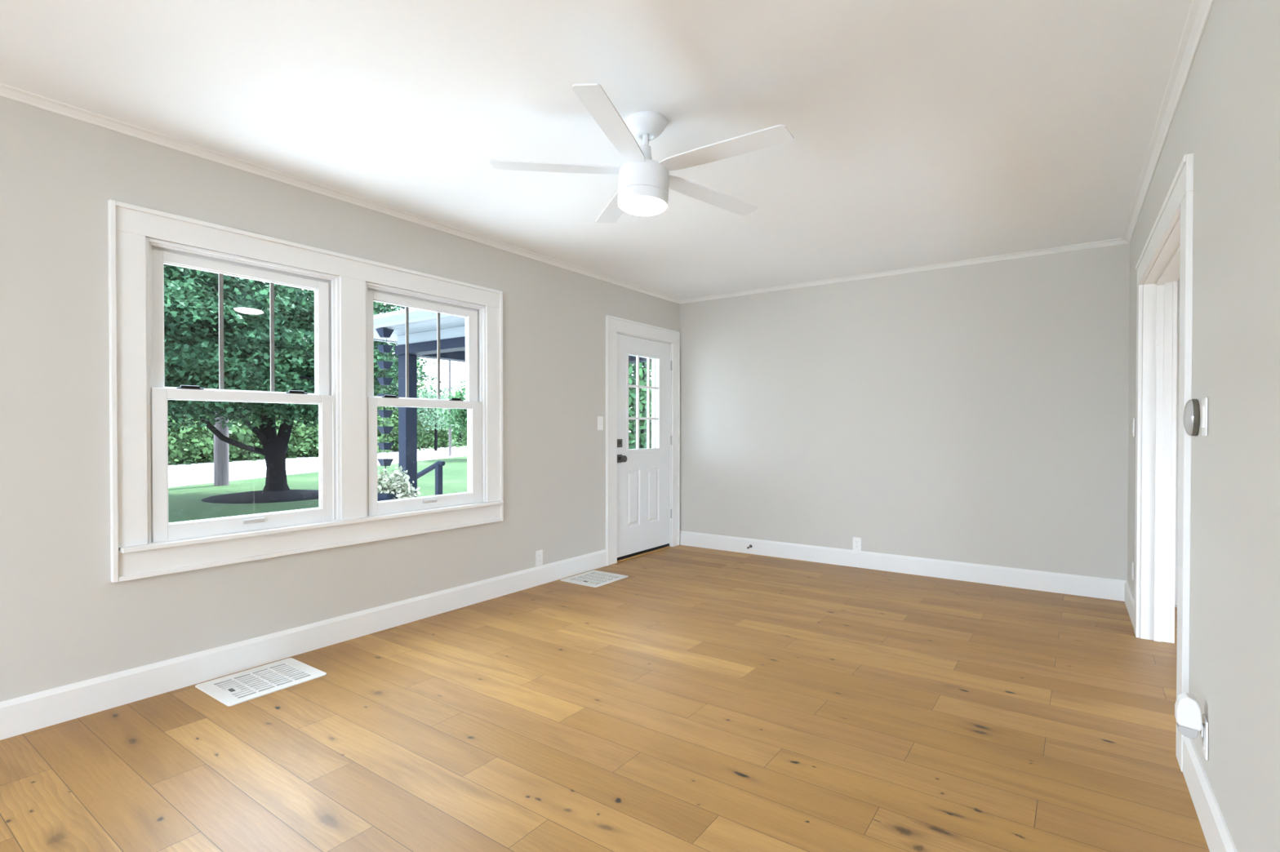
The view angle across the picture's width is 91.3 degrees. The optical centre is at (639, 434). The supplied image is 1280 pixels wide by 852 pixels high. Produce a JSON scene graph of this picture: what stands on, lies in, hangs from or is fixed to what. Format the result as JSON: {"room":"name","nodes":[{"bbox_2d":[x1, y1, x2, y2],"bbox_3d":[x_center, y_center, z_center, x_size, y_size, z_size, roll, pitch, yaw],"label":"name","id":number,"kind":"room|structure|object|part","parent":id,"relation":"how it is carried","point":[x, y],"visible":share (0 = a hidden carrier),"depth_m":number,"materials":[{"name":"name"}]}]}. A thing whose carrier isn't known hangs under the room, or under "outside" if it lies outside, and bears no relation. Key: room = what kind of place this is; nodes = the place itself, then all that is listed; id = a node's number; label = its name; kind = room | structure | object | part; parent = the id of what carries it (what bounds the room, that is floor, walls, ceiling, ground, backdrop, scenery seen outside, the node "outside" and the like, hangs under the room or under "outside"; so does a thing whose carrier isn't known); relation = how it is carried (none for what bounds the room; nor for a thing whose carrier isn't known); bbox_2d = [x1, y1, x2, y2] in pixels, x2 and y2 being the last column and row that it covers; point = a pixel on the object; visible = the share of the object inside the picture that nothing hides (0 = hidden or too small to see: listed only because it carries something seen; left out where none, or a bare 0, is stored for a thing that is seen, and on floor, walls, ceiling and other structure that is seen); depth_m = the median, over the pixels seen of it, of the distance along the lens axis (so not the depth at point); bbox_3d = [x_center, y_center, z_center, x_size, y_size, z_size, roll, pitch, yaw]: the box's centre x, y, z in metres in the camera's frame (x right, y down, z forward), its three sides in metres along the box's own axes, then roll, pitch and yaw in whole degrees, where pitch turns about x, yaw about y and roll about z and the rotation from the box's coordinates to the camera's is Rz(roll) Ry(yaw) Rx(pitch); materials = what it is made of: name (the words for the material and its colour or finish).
{"room":"empty living room","nodes":[
{"label":"empty living room","id":0,"kind":"room"},
{"bbox_2d":[0,96,679,702],"bbox_3d":[-2.179,-0.084,2.998,0.160,2.630,8.960,0,1,35],"label":"wall","id":1,"kind":"structure","parent":0,"point":[64,621],"depth_m":2.88,"materials":[{"name":"paint"}]},
{"bbox_2d":[0,549,607,740],"bbox_3d":[-2.501,1.114,2.405,0.016,0.145,7.602,0,1,35],"label":"baseboard","id":2,"kind":"structure","parent":1,"relation":"attached to","point":[21,715],"depth_m":3.13,"materials":[{"name":"paint"}]},
{"bbox_2d":[107,199,503,582],"bbox_3d":[-1.693,-0.191,3.635,0.212,1.647,2.218,0,1,35],"label":"window","id":3,"kind":"structure","parent":1,"relation":"in","point":[158,253],"depth_m":3.15,"materials":[{"name":"plastic"}]},
{"bbox_3d":[-2.241,-0.195,2.755,0.018,1.376,0.108,0,1,35],"label":"casing","id":4,"kind":"part","parent":3,"relation":"part of","materials":[{"name":"paint"}]},
{"bbox_3d":[-2.005,-0.506,3.190,0.036,0.681,0.832,0,1,35],"label":"sash","id":5,"kind":"part","parent":3,"relation":"part of","materials":[{"name":"plastic"}]},
{"bbox_3d":[-1.974,0.136,3.174,0.032,0.699,0.832,0,1,35],"label":"sash","id":6,"kind":"part","parent":3,"relation":"part of","materials":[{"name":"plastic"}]},
{"bbox_3d":[-1.641,-0.943,3.591,0.018,0.104,2.178,0,1,35],"label":"head casing","id":7,"kind":"part","parent":3,"relation":"part of","materials":[{"name":"paint"}]},
{"bbox_3d":[-1.647,-0.202,3.590,0.018,1.376,0.150,0,1,35],"label":"mullion casing","id":8,"kind":"part","parent":3,"relation":"part of","materials":[{"name":"paint"}]},
{"bbox_3d":[-1.044,-0.210,4.437,0.018,1.376,0.118,0,1,35],"label":"casing","id":9,"kind":"part","parent":3,"relation":"part of","materials":[{"name":"paint"}]},
{"bbox_2d":[0,83,680,303],"bbox_3d":[-2.133,-1.332,2.873,0.046,0.035,8.828,0,1,35],"label":"crown molding","id":10,"kind":"structure","parent":1,"relation":"attached to","point":[6,91],"depth_m":3.19,"materials":[{"name":"paint"}]},
{"bbox_2d":[365,282,486,516],"bbox_3d":[-1.407,-0.209,4.067,0.175,1.440,0.906,0,1,35],"label":"window","id":11,"kind":"structure","parent":1,"relation":"in","point":[474,402],"depth_m":4.12,"materials":[{"name":"plastic"}]},
{"bbox_3d":[-1.395,-0.514,4.046,0.036,0.681,0.842,0,1,35],"label":"sash","id":12,"kind":"part","parent":11,"relation":"part of","materials":[{"name":"plastic"}]},
{"bbox_3d":[-1.364,0.128,4.030,0.032,0.699,0.842,0,1,35],"label":"sash","id":13,"kind":"part","parent":11,"relation":"part of","materials":[{"name":"plastic"}]},
{"bbox_3d":[-1.454,-0.209,4.101,0.060,1.440,0.906,0,1,35],"label":"frame","id":14,"kind":"part","parent":11,"relation":"part of","materials":[{"name":"white wood"}]},
{"bbox_2d":[535,550,542,566],"bbox_3d":[-0.777,0.958,4.831,0.008,0.116,0.072,0,1,35],"label":"wall outlet","id":15,"kind":"object","parent":1,"relation":"attached to","point":[539,554],"visible":1,"depth_m":4.82,"materials":[{"name":"plastic"}]},
{"bbox_2d":[537,553,541,563],"bbox_3d":[-0.775,0.958,4.830,0.002,0.068,0.034,0,1,35],"label":"receptacle","id":16,"kind":"object","parent":15,"relation":"attached to","point":[539,554],"depth_m":4.83,"materials":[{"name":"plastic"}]},
{"bbox_2d":[597,416,603,430],"bbox_3d":[-0.342,-0.094,5.430,0.010,0.120,0.074,0,1,35],"label":"light switch","id":17,"kind":"object","parent":1,"relation":"attached to","point":[600,419],"visible":1,"depth_m":5.42,"materials":[{"name":"plastic"}]},
{"bbox_2d":[605,315,679,565],"bbox_3d":[-0.043,0.053,6.046,0.266,2.200,1.195,0,1,35],"label":"door frame","id":18,"kind":"structure","parent":1,"relation":"attached to","point":[614,325],"depth_m":5.72,"materials":[{"name":"paint"}]},
{"bbox_3d":[-0.251,0.057,5.548,0.026,2.200,0.143,0,1,35],"label":"casing","id":19,"kind":"part","parent":18,"relation":"part of","materials":[{"name":"paint"}]},
{"bbox_3d":[0.054,-0.984,5.966,0.026,0.126,1.159,0,1,35],"label":"head casing","id":20,"kind":"part","parent":18,"relation":"part of","materials":[{"name":"paint"}]},
{"bbox_3d":[0.366,0.049,6.414,0.026,2.200,0.120,0,1,35],"label":"casing","id":21,"kind":"part","parent":18,"relation":"part of","materials":[{"name":"paint"}]},
{"bbox_2d":[617,333,671,559],"bbox_3d":[0.050,0.113,6.001,0.127,2.056,0.920,0,1,35],"label":"door","id":22,"kind":"structure","parent":1,"relation":"in","point":[642,474],"depth_m":5.99,"materials":[{"name":"paint"}]},
{"bbox_3d":[-0.158,0.223,5.654,0.063,0.062,0.062,0,1,35],"label":"knob","id":23,"kind":"part","parent":22,"relation":"part of","materials":[{"name":"grey metal"}]},
{"bbox_3d":[0.018,-0.300,6.006,0.064,0.942,0.568,0,1,35],"label":"lite frame","id":24,"kind":"part","parent":22,"relation":"part of","materials":[{"name":"paint"}]},
{"bbox_2d":[417,384,460,450],"bbox_3d":[-16.178,-1.294,49.723,6.248,5.364,5.247,0,1,35],"label":"tree","id":25,"kind":"object","parent":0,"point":[437,419],"visible":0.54,"depth_m":49.12,"materials":[{"name":"green plant"}]},
{"bbox_2d":[440,396,466,446],"bbox_3d":[-18.169,-1.339,62.386,6.363,5.213,6.204,0,1,35],"label":"tree","id":26,"kind":"object","parent":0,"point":[460,437],"visible":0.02,"depth_m":62.41,"materials":[{"name":"green plant"}]},
{"bbox_2d":[0,0,1192,299],"bbox_3d":[0.266,-1.382,1.246,6.160,0.100,8.960,0,1,35],"label":"ceiling","id":27,"kind":"structure","parent":0,"point":[925,132],"depth_m":2.57,"materials":[{"name":"paint"}]},
{"bbox_2d":[488,83,794,223],"bbox_3d":[0.059,-1.153,2.654,1.212,0.387,1.270,0,1,35],"label":"ceiling fan","id":28,"kind":"object","parent":27,"relation":"hanging from","point":[645,183],"visible":1,"depth_m":2.60,"materials":[{"name":"white metal"}]},
{"bbox_3d":[-0.349,-1.144,2.683,0.576,0.038,0.107,0,1,0],"label":"blade","id":29,"kind":"part","parent":28,"relation":"part of","materials":[{"name":"white wood"}]},
{"bbox_3d":[-0.094,-1.141,2.334,0.107,0.044,0.576,0,1,18],"label":"blade","id":30,"kind":"part","parent":28,"relation":"part of","materials":[{"name":"white wood"}]},
{"bbox_3d":[-0.096,-1.122,3.034,0.107,0.020,0.576,0,1,-18],"label":"blade","id":31,"kind":"part","parent":28,"relation":"part of","materials":[{"name":"white wood"}]},
{"bbox_3d":[0.316,-1.105,2.900,0.576,0.048,0.107,0,1,-36],"label":"blade","id":32,"kind":"part","parent":28,"relation":"part of","materials":[{"name":"white wood"}]},
{"bbox_3d":[0.316,-1.116,2.467,0.576,0.031,0.109,0,1,35],"label":"blade","id":33,"kind":"part","parent":28,"relation":"part of","materials":[{"name":"white wood"}]},
{"bbox_2d":[0,545,1209,851],"bbox_3d":[0.194,1.199,1.171,6.160,0.001,9.184,0,1,35],"label":"floor","id":34,"kind":"structure","parent":0,"point":[696,700],"depth_m":2.47,"materials":[{"name":"brown wood"}]},
{"bbox_2d":[195,657,326,706],"bbox_3d":[-1.808,1.178,2.997,0.372,0.014,0.436,0,1,35],"label":"floor vent","id":35,"kind":"object","parent":34,"relation":"in","point":[242,686],"visible":1,"depth_m":2.98,"materials":[{"name":"white metal"}]},
{"bbox_2d":[560,570,628,587],"bbox_3d":[-0.364,1.159,5.025,0.372,0.014,0.428,0,1,35],"label":"floor vent","id":36,"kind":"object","parent":34,"relation":"in","point":[594,579],"visible":1,"depth_m":5.01,"materials":[{"name":"white metal"}]},
{"bbox_2d":[617,546,670,562],"bbox_3d":[-0.017,1.159,6.051,0.156,0.028,0.908,0,1,35],"label":"threshold","id":37,"kind":"object","parent":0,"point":[634,556],"visible":0.27,"depth_m":5.99,"materials":[{"name":"brown wood"}]},
{"bbox_2d":[679,243,1177,607],"bbox_3d":[2.891,-0.100,4.809,6.000,2.630,0.130,0,1,35],"label":"wall","id":38,"kind":"structure","parent":0,"point":[978,413],"depth_m":5.12,"materials":[{"name":"paint"}]},
{"bbox_2d":[853,537,861,551],"bbox_3d":[1.889,0.959,5.446,0.072,0.116,0.008,0,1,35],"label":"wall outlet","id":39,"kind":"object","parent":38,"relation":"attached to","point":[856,541],"visible":1,"depth_m":5.44,"materials":[{"name":"plastic"}]},
{"bbox_2d":[854,540,858,548],"bbox_3d":[1.887,0.959,5.444,0.034,0.068,0.002,0,1,35],"label":"receptacle","id":40,"kind":"object","parent":39,"relation":"attached to","point":[856,542],"depth_m":5.44,"materials":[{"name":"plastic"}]},
{"bbox_2d":[680,530,1127,601],"bbox_3d":[1.904,1.087,5.433,3.677,0.145,0.016,0,1,35],"label":"baseboard","id":41,"kind":"structure","parent":38,"relation":"attached to","point":[1059,583],"depth_m":5.12,"materials":[{"name":"paint"}]},
{"bbox_2d":[680,238,1128,303],"bbox_3d":[1.895,-1.355,5.398,3.675,0.035,0.046,0,1,35],"label":"crown molding","id":42,"kind":"structure","parent":38,"relation":"attached to","point":[1118,241],"depth_m":5.10,"materials":[{"name":"paint"}]},
{"bbox_2d":[1174,278,1179,604],"bbox_3d":[4.368,-0.060,3.667,2.068,2.428,0.018,0,1,35],"label":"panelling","id":43,"kind":"object","parent":38,"relation":"attached to","point":[1178,281],"depth_m":4.20,"materials":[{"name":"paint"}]},
{"bbox_2d":[1127,0,1279,851],"bbox_3d":[0.976,-0.061,0.673,0.130,2.630,8.834,0,1,34],"label":"wall","id":44,"kind":"structure","parent":0,"point":[1227,114],"depth_m":1.61,"materials":[{"name":"paint"}]},
{"bbox_2d":[1124,581,1134,627],"bbox_3d":[3.165,1.100,4.032,0.016,0.145,0.804,0,1,34],"label":"baseboard","id":45,"kind":"structure","parent":44,"relation":"attached to","point":[1129,599],"depth_m":4.04,"materials":[{"name":"paint"}]},
{"bbox_2d":[1131,560,1133,580],"bbox_3d":[3.139,0.868,3.985,0.008,0.116,0.072,0,1,35],"label":"wall outlet","id":46,"kind":"object","parent":44,"relation":"attached to","point":[1132,565],"visible":1,"depth_m":3.96,"materials":[{"name":"plastic"}]},
{"bbox_3d":[3.140,0.868,3.984,0.006,0.116,0.072,0,1,35],"label":"plate","id":47,"kind":"part","parent":46,"relation":"part of","materials":[{"name":"plastic"}]},
{"bbox_2d":[1132,417,1134,436],"bbox_3d":[3.138,-0.042,3.977,0.010,0.120,0.074,0,1,35],"label":"light switch","id":48,"kind":"object","parent":44,"relation":"attached to","point":[1133,430],"visible":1,"depth_m":3.96,"materials":[{"name":"plastic"}]},
{"bbox_3d":[3.140,-0.042,3.976,0.006,0.120,0.074,0,1,35],"label":"plate","id":49,"kind":"part","parent":48,"relation":"part of","materials":[{"name":"plastic"}]},
{"bbox_2d":[1133,153,1194,772],"bbox_3d":[2.485,0.100,2.898,0.176,2.166,1.821,0,1,34],"label":"door frame","id":50,"kind":"structure","parent":44,"relation":"attached to","point":[1166,257],"depth_m":3.52,"materials":[{"name":"paint"}]},
{"bbox_3d":[2.906,0.158,3.647,0.020,2.035,0.110,0,1,34],"label":"casing","id":51,"kind":"part","parent":50,"relation":"part of","materials":[{"name":"paint"}]},
{"bbox_3d":[2.426,-0.918,2.929,0.020,0.131,1.821,0,1,34],"label":"head casing","id":52,"kind":"part","parent":50,"relation":"part of","materials":[{"name":"paint"}]},
{"bbox_3d":[2.500,0.166,2.898,0.034,2.035,1.581,0,1,34],"label":"door stop moulding","id":53,"kind":"part","parent":50,"relation":"part of","materials":[{"name":"paint"}]},
{"bbox_3d":[2.553,0.116,2.860,0.020,2.135,1.781,0,1,34],"label":"casing","id":54,"kind":"part","parent":50,"relation":"part of","materials":[{"name":"paint"}]},
{"bbox_3d":[1.950,0.172,2.241,0.020,2.035,0.130,0,1,34],"label":"casing","id":55,"kind":"part","parent":50,"relation":"part of","materials":[{"name":"paint"}]},
{"bbox_2d":[1122,0,1214,243],"bbox_3d":[0.904,-1.311,0.711,0.046,0.035,8.830,0,1,34],"label":"crown molding","id":56,"kind":"structure","parent":44,"relation":"attached to","point":[1200,10],"depth_m":2.46,"materials":[{"name":"paint"}]},
{"bbox_2d":[1174,692,1203,738],"bbox_3d":[1.706,0.874,1.944,0.064,0.126,0.052,0,1,35],"label":"night light","id":57,"kind":"object","parent":44,"relation":"attached to","point":[1188,714],"visible":1,"depth_m":1.93,"materials":[{"name":"plastic"}]},
{"bbox_2d":[1176,721,1199,738],"bbox_3d":[1.703,0.921,1.946,0.049,0.033,0.048,0,1,35],"label":"diffuser","id":58,"kind":"object","parent":57,"relation":"attached to","point":[1188,730],"depth_m":1.93,"materials":[{"name":"white plastic"}]},
{"bbox_2d":[1182,399,1199,435],"bbox_3d":[1.849,-0.056,2.102,0.034,0.124,0.124,0,1,35],"label":"thermostat","id":59,"kind":"object","parent":44,"relation":"attached to","point":[1191,411],"visible":1,"depth_m":2.06,"materials":[{"name":"silver metal"}]},
{"bbox_2d":[1200,397,1208,435],"bbox_3d":[1.766,-0.054,1.959,0.010,0.120,0.074,0,1,35],"label":"light switch","id":60,"kind":"object","parent":44,"relation":"attached to","point":[1205,400],"visible":1,"depth_m":1.94,"materials":[{"name":"plastic"}]},
{"bbox_2d":[1202,714,1208,760],"bbox_3d":[1.735,0.930,1.922,0.008,0.116,0.072,0,1,35],"label":"wall outlet","id":61,"kind":"object","parent":44,"relation":"attached to","point":[1205,740],"visible":0.95,"depth_m":1.90,"materials":[{"name":"plastic"}]},
{"bbox_2d":[1202,723,1204,750],"bbox_3d":[1.733,0.930,1.924,0.002,0.068,0.034,0,1,35],"label":"receptacle","id":62,"kind":"object","parent":61,"relation":"attached to","point":[1203,739],"depth_m":1.91,"materials":[{"name":"plastic"}]},
{"bbox_2d":[1182,736,1237,851],"bbox_3d":[0.174,1.141,-0.365,0.016,0.145,6.191,0,1,34],"label":"baseboard","id":63,"kind":"structure","parent":44,"relation":"attached to","point":[1216,833],"depth_m":1.86,"materials":[{"name":"paint"}]},
{"label":"outside","id":64,"kind":"structure","parent":0,"visible":0},
{"bbox_2d":[168,444,466,523],"bbox_3d":[-36.695,0.963,75.231,139.840,0.250,200.000,0,1,35],"label":"lawn","id":65,"kind":"structure","parent":64,"point":[185,503],"depth_m":18.26,"materials":[{"name":"green plant"}]},
{"bbox_2d":[168,408,245,465],"bbox_3d":[-24.555,-0.597,31.594,7.487,4.486,7.437,0,1,35],"label":"shrub","id":66,"kind":"object","parent":65,"relation":"on","point":[186,442],"visible":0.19,"depth_m":30.87,"materials":[{"name":"green plant"}]},
{"bbox_2d":[213,407,229,485],"bbox_3d":[-13.243,-3.131,19.758,0.410,9.700,0.410,0,1,35],"label":"utility pole","id":67,"kind":"object","parent":65,"relation":"on","point":[221,449],"visible":0.12,"depth_m":19.63,"materials":[{"name":"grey wood"}]},
{"bbox_2d":[168,408,302,462],"bbox_3d":[-23.161,-0.712,35.353,7.194,4.618,7.650,0,1,-9],"label":"shrub","id":68,"kind":"object","parent":65,"relation":"on","point":[250,437],"visible":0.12,"depth_m":34.05,"materials":[{"name":"green plant"}]},
{"bbox_2d":[201,489,319,503],"bbox_3d":[-9.692,1.581,16.550,3.240,0.180,3.240,0,1,35],"label":"mulch bed","id":69,"kind":"object","parent":65,"relation":"on","point":[257,496],"visible":0.78,"depth_m":15.74,"materials":[{"name":"brown soil"}]},
{"bbox_2d":[230,416,319,458],"bbox_3d":[-21.965,-0.503,39.167,6.727,4.189,8.014,0,1,35],"label":"shrub","id":70,"kind":"object","parent":65,"relation":"on","point":[310,447],"visible":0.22,"depth_m":37.88,"materials":[{"name":"green plant"}]},
{"bbox_2d":[164,264,444,491],"bbox_3d":[-9.267,-1.716,14.921,3.618,6.804,7.778,0,1,-31],"label":"maple tree","id":71,"kind":"object","parent":65,"relation":"on","point":[191,296],"visible":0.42,"depth_m":12.05,"materials":[{"name":"green plant"}]},
{"bbox_2d":[297,406,398,453],"bbox_3d":[-20.949,-1.044,43.243,8.066,5.171,7.375,0,1,-27],"label":"shrub","id":72,"kind":"object","parent":65,"relation":"on","point":[380,439],"visible":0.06,"depth_m":44.46,"materials":[{"name":"green plant"}]},
{"bbox_2d":[374,385,391,410],"bbox_3d":[-24.546,-3.228,47.609,10.462,9.269,11.133,0,1,-38],"label":"tree","id":73,"kind":"object","parent":65,"relation":"on","point":[378,391],"visible":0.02,"depth_m":48.68,"materials":[{"name":"green plant"}]},
{"bbox_2d":[377,492,403,501],"bbox_3d":[-2.431,1.058,5.914,0.397,1.030,0.397,0,1,35],"label":"planter","id":74,"kind":"object","parent":65,"relation":"on","point":[388,496],"visible":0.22,"depth_m":5.74,"materials":[{"name":"blue paint"}]},
{"bbox_2d":[377,466,422,499],"bbox_3d":[-2.385,0.511,5.904,0.625,0.419,0.552,0,1,35],"label":"potted plant","id":75,"kind":"object","parent":74,"relation":"in","point":[385,483],"visible":0.68,"depth_m":5.86,"materials":[{"name":"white plant"}]},
{"bbox_2d":[377,406,429,452],"bbox_3d":[-20.107,-0.816,48.000,7.757,4.617,7.212,0,1,-41],"label":"shrub","id":76,"kind":"object","parent":65,"relation":"on","point":[395,421],"visible":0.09,"depth_m":47.67,"materials":[{"name":"green plant"}]},
{"bbox_2d":[382,355,432,429],"bbox_3d":[-23.966,-3.540,55.368,10.581,9.744,11.223,1,1,43],"label":"tree","id":77,"kind":"object","parent":65,"relation":"on","point":[422,384],"visible":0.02,"depth_m":55.92,"materials":[{"name":"green plant"}]},
{"bbox_2d":[384,391,466,449],"bbox_3d":[-19.570,-1.306,55.900,7.988,5.444,9.301,0,1,35],"label":"shrub","id":78,"kind":"object","parent":65,"relation":"on","point":[444,440],"visible":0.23,"depth_m":54.79,"materials":[{"name":"green plant"}]},
{"bbox_2d":[393,390,466,446],"bbox_3d":[-21.165,-1.622,63.984,10.436,5.895,8.924,0,1,-27],"label":"shrub","id":79,"kind":"object","parent":65,"relation":"on","point":[464,438],"visible":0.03,"depth_m":63.02,"materials":[{"name":"green plant"}]},
{"bbox_2d":[425,378,466,435],"bbox_3d":[-9.822,-1.048,36.504,4.882,5.123,5.024,0,1,-3],"label":"tree","id":80,"kind":"object","parent":65,"relation":"on","point":[460,414],"visible":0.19,"depth_m":35.62,"materials":[{"name":"green plant"}]},
{"bbox_2d":[373,308,651,497],"bbox_3d":[-1.248,0.123,6.802,2.732,3.444,2.927,0,1,35],"label":"porch","id":81,"kind":"object","parent":65,"relation":"on","point":[423,324],"visible":0.19,"depth_m":6.39,"materials":[{"name":"wood"}]},
{"bbox_2d":[375,328,394,474],"bbox_3d":[-2.429,-0.301,5.964,0.120,1.428,0.120,0,1,35],"label":"chain","id":82,"kind":"object","parent":81,"relation":"hanging from","point":[383,332],"visible":0.91,"depth_m":5.94,"materials":[{"name":"blue paint"}]},
{"bbox_2d":[376,344,393,353],"bbox_3d":[-2.429,-0.809,5.959,0.108,0.068,0.108,0,1,35],"label":"cup","id":83,"kind":"object","parent":82,"relation":"on","point":[384,348],"depth_m":5.93,"materials":[{"name":"blue paint"}]},
{"bbox_2d":[375,328,394,337],"bbox_3d":[-2.429,-0.959,5.957,0.120,0.076,0.120,0,1,35],"label":"cup","id":84,"kind":"object","parent":82,"relation":"on","point":[383,332],"depth_m":5.93,"materials":[{"name":"blue paint"}]},
{"bbox_3d":[-2.429,-0.301,5.964,0.065,1.428,0.010,0,1,35],"label":"chain","id":85,"kind":"part","parent":82,"relation":"part of","materials":[{"name":"black metal"}]},
{"bbox_2d":[377,458,393,466],"bbox_3d":[-2.429,0.270,5.969,0.108,0.068,0.108,0,1,35],"label":"cup","id":86,"kind":"object","parent":82,"relation":"on","point":[383,462],"depth_m":5.94,"materials":[{"name":"blue paint"}]},
{"bbox_2d":[377,442,393,449],"bbox_3d":[-2.429,0.116,5.968,0.108,0.068,0.108,0,1,35],"label":"cup","id":87,"kind":"object","parent":82,"relation":"on","point":[383,446],"depth_m":5.94,"materials":[{"name":"blue paint"}]},
{"bbox_2d":[377,426,393,433],"bbox_3d":[-2.429,-0.038,5.966,0.108,0.068,0.108,0,1,35],"label":"cup","id":88,"kind":"object","parent":82,"relation":"on","point":[382,429],"depth_m":5.94,"materials":[{"name":"blue paint"}]},
{"bbox_2d":[377,410,393,417],"bbox_3d":[-2.429,-0.192,5.965,0.108,0.068,0.108,0,1,35],"label":"cup","id":89,"kind":"object","parent":82,"relation":"on","point":[383,414],"depth_m":5.94,"materials":[{"name":"blue paint"}]},
{"bbox_2d":[377,394,393,396],"bbox_3d":[-2.429,-0.346,5.963,0.108,0.068,0.108,0,1,35],"label":"cup","id":90,"kind":"object","parent":82,"relation":"on","point":[379,395],"depth_m":5.92,"materials":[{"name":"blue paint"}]},
{"bbox_2d":[377,377,393,385],"bbox_3d":[-2.429,-0.500,5.962,0.108,0.068,0.108,0,1,35],"label":"cup","id":91,"kind":"object","parent":82,"relation":"on","point":[383,381],"depth_m":5.93,"materials":[{"name":"blue paint"}]},
{"bbox_2d":[377,360,393,369],"bbox_3d":[-2.429,-0.655,5.960,0.108,0.068,0.108,0,1,35],"label":"cup","id":92,"kind":"object","parent":82,"relation":"on","point":[383,365],"depth_m":5.93,"materials":[{"name":"blue paint"}]},
{"bbox_3d":[-2.410,0.245,6.494,0.132,2.126,0.132,0,1,35],"label":"post","id":93,"kind":"part","parent":81,"relation":"part of","materials":[{"name":"blue paint"}]},
{"bbox_2d":[417,460,444,495],"bbox_3d":[-2.585,1.026,7.251,0.979,1.470,0.060,0,1,35],"label":"handrail","id":94,"kind":"object","parent":81,"relation":"attached to","point":[437,466],"visible":0.32,"depth_m":6.99,"materials":[{"name":"blue paint"}]},
{"bbox_3d":[-2.585,0.506,7.246,0.979,0.430,0.059,0,1,35],"label":"rail","id":95,"kind":"part","parent":94,"relation":"part of","materials":[{"name":"blue paint"}]},
{"bbox_2d":[628,361,651,448],"bbox_3d":[-0.072,-0.573,12.818,3.779,4.330,3.440,1,1,43],"label":"shrub","id":96,"kind":"object","parent":65,"relation":"on","point":[632,366],"visible":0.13,"depth_m":11.98,"materials":[{"name":"green plant"}]},
{"bbox_3d":[-0.021,-0.122,12.696,1.212,3.430,1.126,0,1,35],"label":"stem","id":97,"kind":"part","parent":96,"relation":"part of","materials":[{"name":"plant"}]},
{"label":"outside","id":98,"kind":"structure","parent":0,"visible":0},
{"bbox_2d":[168,445,466,487],"bbox_3d":[-14.398,1.318,54.170,96.200,0.080,163.980,0,1,35],"label":"road","id":99,"kind":"structure","parent":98,"point":[179,475],"depth_m":28.67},
{"bbox_2d":[448,360,451,456],"bbox_3d":[-12.135,-2.822,39.925,0.169,8.700,0.169,0,1,35],"label":"utility pole","id":100,"kind":"object","parent":99,"relation":"on","point":[450,364],"visible":0.32,"depth_m":39.88,"materials":[{"name":"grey wood"}]}
]}

